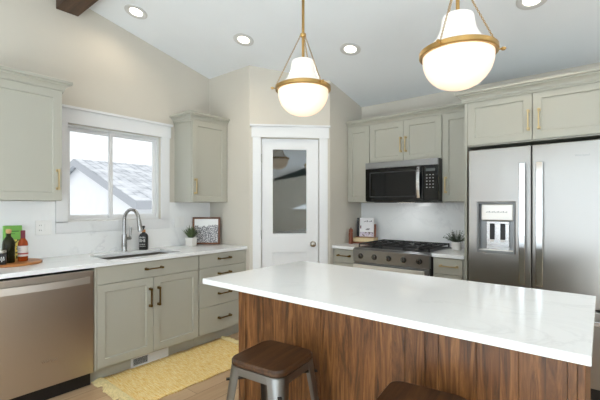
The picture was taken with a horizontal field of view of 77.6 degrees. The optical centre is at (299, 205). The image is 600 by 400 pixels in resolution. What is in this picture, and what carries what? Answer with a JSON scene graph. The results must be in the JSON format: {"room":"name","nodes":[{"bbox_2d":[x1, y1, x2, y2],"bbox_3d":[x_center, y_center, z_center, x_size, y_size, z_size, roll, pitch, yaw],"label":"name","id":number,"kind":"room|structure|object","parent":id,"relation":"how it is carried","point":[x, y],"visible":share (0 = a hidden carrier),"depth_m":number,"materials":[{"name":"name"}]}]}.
{"room":"kitchen","nodes":[
{"label":"kitchen","id":0,"kind":"room"},
{"bbox_2d":[0,0,261,267],"bbox_3d":[-2.653,-0.241,2.453,0.140,3.155,7.467,0,0,39],"label":"wall","id":1,"kind":"structure","parent":0,"point":[110,69],"depth_m":3.40,"materials":[{"name":"paint"}]},
{"bbox_2d":[0,66,72,200],"bbox_3d":[-2.102,-0.496,2.730,0.364,0.911,0.671,0,0,39],"label":"upper cabinet","id":2,"kind":"object","parent":1,"relation":"attached to","point":[30,103],"visible":1,"depth_m":2.71,"materials":[{"name":"beige paint"}]},
{"bbox_2d":[0,201,209,257],"bbox_3d":[-1.892,0.192,3.268,0.012,0.460,2.691,0,0,39],"label":"backsplash","id":3,"kind":"structure","parent":1,"relation":"attached to","point":[24,213],"depth_m":3.20,"materials":[{"name":"stone"}]},
{"bbox_2d":[35,220,51,234],"bbox_3d":[-2.077,0.176,3.022,0.010,0.118,0.114,0,0,39],"label":"wall plate","id":4,"kind":"object","parent":3,"relation":"attached to","point":[44,227],"visible":1,"depth_m":3.02,"materials":[{"name":"white plastic"}]},
{"bbox_2d":[68,124,158,220],"bbox_3d":[-1.771,-0.288,3.559,0.085,0.840,0.865,0,0,39],"label":"window","id":5,"kind":"structure","parent":1,"relation":"in","point":[110,173],"depth_m":3.53,"materials":[{"name":"clear glass"}]},
{"bbox_2d":[55,104,172,233],"bbox_3d":[-1.692,-0.311,3.495,0.038,1.079,1.105,0,0,39],"label":"trim","id":6,"kind":"structure","parent":1,"relation":"attached to","point":[70,114],"depth_m":3.44,"materials":[{"name":"white wood"}]},
{"bbox_2d":[169,110,229,202],"bbox_3d":[-1.069,-0.496,4.003,0.364,0.911,0.513,0,0,39],"label":"upper cabinet","id":7,"kind":"object","parent":1,"relation":"attached to","point":[200,139],"visible":1,"depth_m":3.90,"materials":[{"name":"beige paint"}]},
{"bbox_2d":[47,332,238,399],"bbox_3d":[0.133,1.387,0.193,7.316,0.100,7.747,0,0,39],"label":"floor","id":8,"kind":"structure","parent":0,"point":[215,387],"depth_m":2.67,"materials":[{"name":"brown wood"}]},
{"bbox_2d":[0,269,93,399],"bbox_3d":[-1.917,0.903,2.685,0.632,0.865,0.602,0,0,39],"label":"dishwasher","id":9,"kind":"object","parent":8,"relation":"on","point":[47,320],"visible":1,"depth_m":2.51,"materials":[{"name":"silver metal"}]},
{"bbox_2d":[0,269,89,280],"bbox_3d":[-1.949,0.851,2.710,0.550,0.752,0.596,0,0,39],"label":"handle","id":10,"kind":"object","parent":9,"relation":"in","point":[13,278],"depth_m":2.56,"materials":[{"name":"plastic"}]},
{"bbox_2d":[88,255,198,382],"bbox_3d":[-1.456,0.895,3.296,0.655,0.884,0.918,0,0,39],"label":"base cabinet","id":11,"kind":"object","parent":8,"relation":"on","point":[146,314],"visible":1,"depth_m":3.06,"materials":[{"name":"beige paint"}]},
{"bbox_2d":[0,244,246,278],"bbox_3d":[-1.648,0.438,3.070,0.641,0.030,2.691,0,0,39],"label":"countertop","id":12,"kind":"structure","parent":11,"relation":"on","point":[83,261],"depth_m":3.00,"materials":[{"name":"white stone"}]},
{"bbox_2d":[3,225,21,258],"bbox_3d":[-2.199,0.286,2.853,0.027,0.272,0.115,0,0,39],"label":"pack","id":13,"kind":"object","parent":12,"relation":"on","point":[16,229],"visible":0.42,"depth_m":2.86,"materials":[{"name":"green"}]},
{"bbox_2d":[15,239,19,258],"bbox_3d":[-2.179,0.334,2.856,0.001,0.155,0.084,0,0,39],"label":"print","id":14,"kind":"object","parent":13,"relation":"attached to","point":[16,240],"depth_m":2.86},
{"bbox_2d":[0,258,41,267],"bbox_3d":[-2.094,0.413,2.717,0.360,0.018,0.360,0,0,39],"label":"serving board","id":15,"kind":"object","parent":12,"relation":"on","point":[31,261],"visible":0.73,"depth_m":2.67,"materials":[{"name":"brown wood"}]},
{"bbox_2d":[0,250,6,264],"bbox_3d":[-2.061,0.354,2.572,0.062,0.100,0.063,0,0,39],"label":"spice jar","id":16,"kind":"object","parent":15,"relation":"on","point":[3,253],"visible":1,"depth_m":2.56,"materials":[{"name":"grey"}]},
{"bbox_2d":[2,229,14,262],"bbox_3d":[-2.075,0.285,2.656,0.074,0.238,0.074,0,0,39],"label":"oil bottle","id":17,"kind":"object","parent":15,"relation":"on","point":[8,244],"visible":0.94,"depth_m":2.64,"materials":[{"name":"green glass"}]},
{"bbox_2d":[17,230,27,260],"bbox_3d":[-2.042,0.292,2.749,0.064,0.224,0.064,0,0,39],"label":"vinegar bottle","id":18,"kind":"object","parent":15,"relation":"on","point":[22,253],"visible":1,"depth_m":2.73,"materials":[{"name":"orange glass"}]},
{"bbox_2d":[121,208,142,251],"bbox_3d":[-1.535,0.220,3.456,0.257,0.405,0.103,0,0,25],"label":"faucet","id":19,"kind":"object","parent":12,"relation":"on","point":[125,238],"visible":0.99,"depth_m":3.46,"materials":[{"name":"grey metal"}]},
{"bbox_2d":[101,252,172,284],"bbox_3d":[-1.444,0.575,3.303,0.403,0.243,0.688,0,0,39],"label":"sink","id":20,"kind":"object","parent":12,"relation":"in","point":[154,253],"visible":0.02,"depth_m":3.46,"materials":[{"name":"silver metal"}]},
{"bbox_2d":[139,226,147,249],"bbox_3d":[-1.516,0.307,3.614,0.082,0.230,0.053,0,0,0],"label":"soap bottle","id":21,"kind":"object","parent":12,"relation":"on","point":[143,237],"visible":0.95,"depth_m":3.59,"materials":[{"name":"black"}]},
{"bbox_2d":[182,225,199,245],"bbox_3d":[-1.141,0.308,3.953,0.230,0.228,0.206,0,0,11],"label":"potted plant","id":22,"kind":"object","parent":12,"relation":"on","point":[191,240],"visible":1,"depth_m":3.92,"materials":[{"name":"green plant"}]},
{"bbox_2d":[192,217,219,243],"bbox_3d":[-1.033,0.273,4.114,0.300,0.300,0.048,0,0,-2],"label":"framed picture","id":23,"kind":"object","parent":12,"relation":"on","point":[209,227],"visible":0.8,"depth_m":4.11,"materials":[{"name":"white paper"}]},
{"bbox_2d":[131,347,167,367],"bbox_3d":[-1.275,1.290,3.177,0.007,0.090,0.338,0,0,39],"label":"floor vent","id":24,"kind":"object","parent":11,"relation":"attached to","point":[162,353],"visible":0.81,"depth_m":3.17,"materials":[{"name":"white metal"}]},
{"bbox_2d":[91,336,238,399],"bbox_3d":[-0.935,1.325,3.121,0.659,0.024,1.306,0,0,40],"label":"rug","id":25,"kind":"object","parent":8,"relation":"on","point":[157,379],"visible":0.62,"depth_m":2.97,"materials":[{"name":"yellow fabric"}]},
{"bbox_2d":[194,249,245,345],"bbox_3d":[-0.980,0.895,3.882,0.655,0.884,0.589,0,0,39],"label":"base cabinet","id":26,"kind":"object","parent":8,"relation":"on","point":[218,306],"visible":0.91,"depth_m":3.65,"materials":[{"name":"beige paint"}]},
{"bbox_2d":[226,340,317,399],"bbox_3d":[-0.133,1.030,1.823,0.414,0.612,0.414,0,0,33],"label":"bar stool","id":27,"kind":"object","parent":8,"relation":"on","point":[272,364],"visible":1,"depth_m":1.75,"materials":[{"name":"brown wood"}]},
{"bbox_2d":[333,248,354,266],"bbox_3d":[0.651,0.895,4.156,0.286,0.884,0.655,0,0,39],"label":"base cabinet","id":28,"kind":"object","parent":8,"relation":"on","point":[342,257],"visible":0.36,"depth_m":3.94,"materials":[{"name":"beige paint"}]},
{"bbox_2d":[332,243,364,249],"bbox_3d":[0.655,0.438,4.163,0.290,0.030,0.641,0,0,39],"label":"countertop","id":29,"kind":"structure","parent":28,"relation":"on","point":[348,246],"depth_m":3.99,"materials":[{"name":"white stone"}]},
{"bbox_2d":[349,227,352,243],"bbox_3d":[0.570,0.331,4.186,0.052,0.183,0.052,0,0,39],"label":"pepper mill","id":30,"kind":"object","parent":29,"relation":"on","point":[350,229],"visible":1,"depth_m":4.17,"materials":[{"name":"brown wood"}]},
{"bbox_3d":[0.745,0.412,4.253,0.248,0.021,0.190,0,0,25],"label":"book","id":31,"kind":"object","parent":29,"relation":"on","visible":0},
{"bbox_2d":[353,237,377,241],"bbox_3d":[0.745,0.380,4.253,0.244,0.042,0.186,0,0,25],"label":"book","id":32,"kind":"object","parent":31,"relation":"on","point":[356,239],"visible":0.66,"depth_m":4.18,"materials":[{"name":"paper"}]},
{"bbox_2d":[356,224,375,237],"bbox_3d":[0.765,0.283,4.296,0.224,0.150,0.093,0,0,25],"label":"cookbook stand","id":33,"kind":"object","parent":32,"relation":"on","point":[374,224],"visible":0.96,"depth_m":4.25,"materials":[{"name":"brown wood"}]},
{"bbox_2d":[357,218,359,235],"bbox_3d":[0.677,0.243,4.321,0.030,0.212,0.041,0,0,25],"label":"cookbook","id":34,"kind":"object","parent":33,"relation":"on","point":[358,219],"visible":1,"depth_m":4.31,"materials":[{"name":"black"}]},
{"bbox_2d":[359,218,373,236],"bbox_3d":[0.766,0.243,4.278,0.162,0.212,0.040,0,0,25],"label":"cookbook","id":35,"kind":"object","parent":33,"relation":"on","point":[366,224],"visible":1,"depth_m":4.27,"materials":[{"name":"white paper"}]},
{"bbox_2d":[360,232,372,235],"bbox_3d":[0.759,0.321,4.263,0.155,0.048,0.006,0,0,25],"label":"photo","id":36,"kind":"object","parent":35,"relation":"attached to","point":[361,233],"depth_m":4.26},
{"bbox_2d":[353,239,450,276],"bbox_3d":[1.036,0.858,3.780,0.776,0.957,0.727,0,0,39],"label":"gas range","id":37,"kind":"object","parent":8,"relation":"on","point":[400,256],"visible":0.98,"depth_m":3.56,"materials":[{"name":"silver metal"}]},
{"bbox_2d":[354,245,450,254],"bbox_3d":[1.059,0.428,3.809,0.776,0.016,0.650,0,0,39],"label":"cooktop","id":38,"kind":"object","parent":37,"relation":"in","point":[367,247],"depth_m":3.61,"materials":[{"name":"silver metal"}]},
{"bbox_2d":[239,292,590,399],"bbox_3d":[0.495,0.895,2.047,1.723,0.884,0.671,0,0,39],"label":"kitchen island","id":39,"kind":"object","parent":8,"relation":"on","point":[355,358],"visible":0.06,"depth_m":1.72,"materials":[{"name":"brown wood"}]},
{"bbox_2d":[203,261,595,366],"bbox_3d":[0.411,0.438,1.962,1.786,0.030,0.910,0,0,39],"label":"island countertop","id":40,"kind":"structure","parent":39,"relation":"on","point":[557,325],"depth_m":1.62,"materials":[{"name":"white stone"}]},
{"bbox_2d":[376,381,466,399],"bbox_3d":[0.437,1.030,1.356,0.414,0.612,0.414,0,0,32],"label":"bar stool","id":41,"kind":"object","parent":8,"relation":"on","point":[396,390],"visible":1,"depth_m":1.44,"materials":[{"name":"brown wood"}]},
{"bbox_2d":[433,257,463,279],"bbox_3d":[1.476,0.895,3.487,0.270,0.884,0.655,0,0,39],"label":"base cabinet","id":42,"kind":"object","parent":8,"relation":"on","point":[450,268],"visible":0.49,"depth_m":3.26,"materials":[{"name":"beige paint"}]},
{"bbox_2d":[432,248,463,258],"bbox_3d":[1.482,0.438,3.493,0.274,0.030,0.641,0,0,39],"label":"countertop","id":43,"kind":"structure","parent":42,"relation":"on","point":[448,253],"depth_m":3.32,"materials":[{"name":"white stone"}]},
{"bbox_2d":[443,230,463,249],"bbox_3d":[1.505,0.324,3.583,0.256,0.196,0.228,0,0,-11],"label":"potted plant","id":44,"kind":"object","parent":43,"relation":"on","point":[456,242],"visible":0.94,"depth_m":3.56,"materials":[{"name":"green plant"}]},
{"bbox_2d":[455,67,599,280],"bbox_3d":[1.957,0.192,3.078,1.104,2.289,0.686,0,0,39],"label":"tall cabinet","id":45,"kind":"object","parent":8,"relation":"on","point":[565,107],"visible":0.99,"depth_m":2.86,"materials":[{"name":"beige paint"}]},
{"bbox_2d":[469,139,599,399],"bbox_3d":[1.926,0.442,3.023,0.888,1.790,0.758,0,0,39],"label":"refrigerator","id":46,"kind":"object","parent":8,"relation":"on","point":[534,210],"visible":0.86,"depth_m":2.72,"materials":[{"name":"grey metal"}]},
{"bbox_2d":[209,65,249,270],"bbox_3d":[-0.756,-0.071,4.145,0.673,2.815,0.100,0,0,39],"label":"wall","id":47,"kind":"structure","parent":0,"point":[229,93],"depth_m":4.03,"materials":[{"name":"paint"}]},
{"bbox_2d":[250,66,329,269],"bbox_3d":[-0.108,-0.076,3.988,0.851,2.825,0.100,0,0,-6],"label":"wall","id":48,"kind":"structure","parent":0,"point":[266,107],"depth_m":3.92,"materials":[{"name":"paint"}]},
{"bbox_2d":[261,138,318,267],"bbox_3d":[-0.106,0.309,3.935,0.616,2.039,0.101,0,0,-6],"label":"door","id":49,"kind":"structure","parent":48,"relation":"in","point":[290,167],"depth_m":3.96,"materials":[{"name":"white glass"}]},
{"bbox_2d":[250,124,330,268],"bbox_3d":[-0.099,0.242,3.920,0.846,2.188,0.038,0,0,-6],"label":"trim","id":50,"kind":"structure","parent":48,"relation":"attached to","point":[258,131],"depth_m":3.92,"materials":[{"name":"white wood"}]},
{"bbox_2d":[89,0,599,106],"bbox_3d":[0.133,-1.322,0.193,7.316,1.174,7.747,0,0,39],"label":"ceiling","id":51,"kind":"structure","parent":0,"point":[391,35],"depth_m":3.19,"materials":[{"name":"paint"}]},
{"bbox_2d":[56,0,97,15],"bbox_3d":[0.752,-1.704,0.955,7.032,0.125,0.170,0,0,39],"label":"ceiling beam","id":52,"kind":"structure","parent":51,"relation":"attached to","point":[74,7],"depth_m":3.07,"materials":[{"name":"brown wood"}]},
{"bbox_2d":[124,4,147,18],"bbox_3d":[-1.435,-1.695,3.263,0.190,0.046,0.186,0,0,43],"label":"recessed light","id":53,"kind":"object","parent":51,"relation":"in","point":[134,11],"visible":1,"depth_m":3.26,"materials":[{"name":"grey plastic"}]},
{"bbox_2d":[233,33,253,45],"bbox_3d":[-0.523,-1.538,3.457,0.190,0.046,0.186,0,0,43],"label":"recessed light","id":54,"kind":"object","parent":51,"relation":"in","point":[241,39],"visible":1,"depth_m":3.45,"materials":[{"name":"beige plastic"}]},
{"bbox_2d":[271,0,330,116],"bbox_3d":[0.005,-1.115,2.271,0.381,1.131,0.360,0,0,-6],"label":"pendant light","id":55,"kind":"object","parent":51,"relation":"hanging from","point":[303,93],"visible":1,"depth_m":2.19,"materials":[{"name":"beige glass"}]},
{"bbox_2d":[340,43,360,55],"bbox_3d":[0.455,-1.418,3.378,0.190,0.046,0.186,0,0,43],"label":"recessed light","id":56,"kind":"object","parent":51,"relation":"in","point":[350,49],"visible":1,"depth_m":3.37,"materials":[{"name":"beige plastic"}]},
{"bbox_2d":[419,0,505,90],"bbox_3d":[0.734,-1.107,1.698,0.381,1.147,0.360,0,0,17],"label":"pendant light","id":57,"kind":"object","parent":51,"relation":"hanging from","point":[461,56],"visible":1,"depth_m":1.61,"materials":[{"name":"beige glass"}]},
{"bbox_2d":[516,0,546,9],"bbox_3d":[1.583,-1.403,2.546,0.190,0.046,0.186,0,0,43],"label":"recessed light","id":58,"kind":"object","parent":51,"relation":"in","point":[521,4],"visible":1,"depth_m":2.58,"materials":[{"name":"beige plastic"}]},
{"bbox_2d":[330,81,361,264],"bbox_3d":[0.494,-0.011,4.275,0.100,2.694,0.673,0,0,39],"label":"wall","id":59,"kind":"structure","parent":0,"point":[344,214],"depth_m":4.14,"materials":[{"name":"paint"}]},
{"bbox_2d":[362,62,599,118],"bbox_3d":[2.530,0.058,3.146,7.316,2.558,0.140,0,0,39],"label":"wall","id":60,"kind":"structure","parent":0,"point":[447,97],"depth_m":3.95,"materials":[{"name":"paint"}]},
{"bbox_2d":[348,126,373,202],"bbox_3d":[0.753,-0.460,4.288,0.279,0.839,0.324,0,0,39],"label":"upper cabinet","id":61,"kind":"object","parent":60,"relation":"attached to","point":[358,138],"visible":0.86,"depth_m":4.17,"materials":[{"name":"beige paint"}]},
{"bbox_2d":[370,115,441,162],"bbox_3d":[1.152,-0.670,3.940,0.777,0.419,0.361,0,0,39],"label":"upper cabinet","id":62,"kind":"object","parent":60,"relation":"attached to","point":[419,138],"visible":0.91,"depth_m":3.80,"materials":[{"name":"beige paint"}]},
{"bbox_2d":[365,158,442,202],"bbox_3d":[1.119,-0.245,3.890,0.766,0.419,0.479,0,0,39],"label":"microwave","id":63,"kind":"object","parent":62,"relation":"attached to","point":[416,180],"visible":0.97,"depth_m":3.70,"materials":[{"name":"black plastic"}]},
{"bbox_2d":[346,102,463,128],"bbox_3d":[1.056,-0.909,3.820,1.345,0.086,0.060,0,0,39],"label":"crown molding","id":64,"kind":"structure","parent":62,"relation":"attached to","point":[458,107],"depth_m":3.78,"materials":[{"name":"beige paint"}]},
{"bbox_2d":[361,202,463,247],"bbox_3d":[1.263,0.192,4.075,1.344,0.460,0.012,0,0,39],"label":"backsplash","id":65,"kind":"structure","parent":60,"relation":"attached to","point":[422,222],"depth_m":4.06,"materials":[{"name":"stone"}]},
{"bbox_2d":[442,111,463,201],"bbox_3d":[1.565,-0.460,3.605,0.283,0.839,0.361,0,0,39],"label":"upper cabinet","id":66,"kind":"object","parent":60,"relation":"attached to","point":[452,123],"visible":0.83,"depth_m":3.53,"materials":[{"name":"beige paint"}]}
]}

